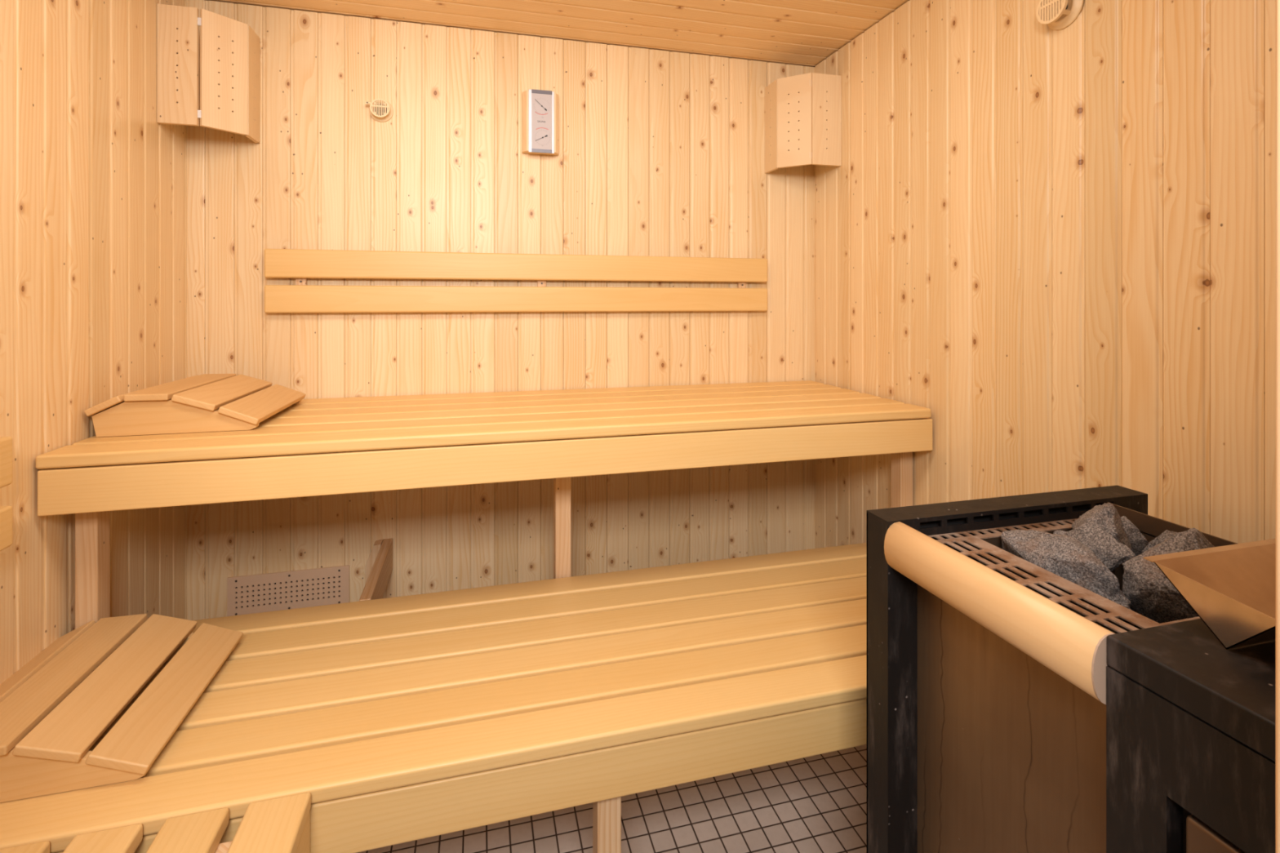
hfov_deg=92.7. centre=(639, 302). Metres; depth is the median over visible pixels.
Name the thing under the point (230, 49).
lampshade
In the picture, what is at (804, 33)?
ceiling
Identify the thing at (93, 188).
wall
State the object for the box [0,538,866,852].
bench
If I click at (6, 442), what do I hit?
backrest
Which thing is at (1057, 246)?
wall
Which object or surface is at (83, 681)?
headrest cover
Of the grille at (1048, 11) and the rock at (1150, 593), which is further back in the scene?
the grille at (1048, 11)
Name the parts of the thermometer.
frame, dial plate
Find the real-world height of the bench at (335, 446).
0.951 m
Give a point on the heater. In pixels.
(1014, 705)
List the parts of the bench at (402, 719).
wall post, wall rail, leg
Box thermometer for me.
[522,88,559,155]
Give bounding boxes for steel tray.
[1142,538,1275,649]
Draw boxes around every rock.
[1000,529,1131,609]
[1053,529,1066,535]
[1071,502,1131,549]
[1121,528,1214,623]
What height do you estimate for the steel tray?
0.058 m
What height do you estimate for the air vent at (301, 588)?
0.117 m
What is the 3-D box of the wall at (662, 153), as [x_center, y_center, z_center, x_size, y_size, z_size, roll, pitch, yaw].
[-0.326,0.187,1.994,2.048,2.098,0.022,0,0,-15]
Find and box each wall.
[0,0,186,684]
[186,0,814,620]
[814,0,1275,548]
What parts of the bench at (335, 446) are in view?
leg, leg, leg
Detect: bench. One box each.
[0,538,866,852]
[0,792,311,852]
[35,380,932,629]
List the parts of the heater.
wooden rail, panel, heater stone, heater stone, heater stone, guard plate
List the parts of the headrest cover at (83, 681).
panel, panel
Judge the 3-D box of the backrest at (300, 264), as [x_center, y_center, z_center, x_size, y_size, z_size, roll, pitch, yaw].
[-0.318,-0.061,1.968,1.583,0.186,0.035,0,0,-15]
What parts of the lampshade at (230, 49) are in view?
shade panel, shade panel, shade panel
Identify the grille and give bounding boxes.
[369,98,390,117]
[1035,0,1067,24]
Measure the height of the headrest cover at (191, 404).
0.089 m
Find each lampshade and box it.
[156,3,260,143]
[764,72,841,173]
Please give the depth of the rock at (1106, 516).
0.90 m
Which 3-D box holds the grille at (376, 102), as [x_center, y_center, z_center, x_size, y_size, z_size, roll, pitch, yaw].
[-0.781,-0.583,1.833,0.056,0.056,0.005,0,0,-15]
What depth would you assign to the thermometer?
1.94 m
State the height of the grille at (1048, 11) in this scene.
0.068 m
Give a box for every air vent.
[226,564,349,616]
[364,98,393,122]
[1035,0,1084,30]
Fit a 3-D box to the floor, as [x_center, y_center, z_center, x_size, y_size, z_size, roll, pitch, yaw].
[0.130,1.261,0.293,3.600,0.050,3.700,0,0,-15]
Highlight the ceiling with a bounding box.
[205,0,909,66]
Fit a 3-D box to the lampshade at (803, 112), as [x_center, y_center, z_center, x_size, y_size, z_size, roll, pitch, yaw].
[0.549,-0.615,2.097,0.264,0.305,0.083,0,0,27]
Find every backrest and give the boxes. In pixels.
[0,436,12,551]
[264,248,767,312]
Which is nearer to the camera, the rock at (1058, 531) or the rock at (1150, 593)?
the rock at (1150, 593)
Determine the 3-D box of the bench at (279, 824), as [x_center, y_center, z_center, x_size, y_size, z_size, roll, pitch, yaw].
[-0.671,0.979,0.515,0.556,0.514,0.658,0,0,-15]
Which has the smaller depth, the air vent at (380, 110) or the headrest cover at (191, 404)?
the headrest cover at (191, 404)
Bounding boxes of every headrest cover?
[0,613,243,803]
[84,373,306,437]
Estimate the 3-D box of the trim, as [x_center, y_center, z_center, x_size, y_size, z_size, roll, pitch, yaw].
[-0.016,0.221,0.203,1.032,2.030,0.160,0,0,-15]
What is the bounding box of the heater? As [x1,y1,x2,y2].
[866,484,1275,852]
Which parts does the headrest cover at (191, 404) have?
panel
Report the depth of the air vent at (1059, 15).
1.27 m
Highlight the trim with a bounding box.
[1275,0,1279,852]
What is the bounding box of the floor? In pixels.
[358,744,866,852]
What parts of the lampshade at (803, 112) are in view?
shade panel, shade panel, shade panel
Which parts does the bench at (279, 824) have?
cross rail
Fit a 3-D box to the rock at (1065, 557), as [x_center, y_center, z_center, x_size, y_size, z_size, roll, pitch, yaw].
[0.583,0.374,0.848,0.077,0.102,0.181,0,0,-15]

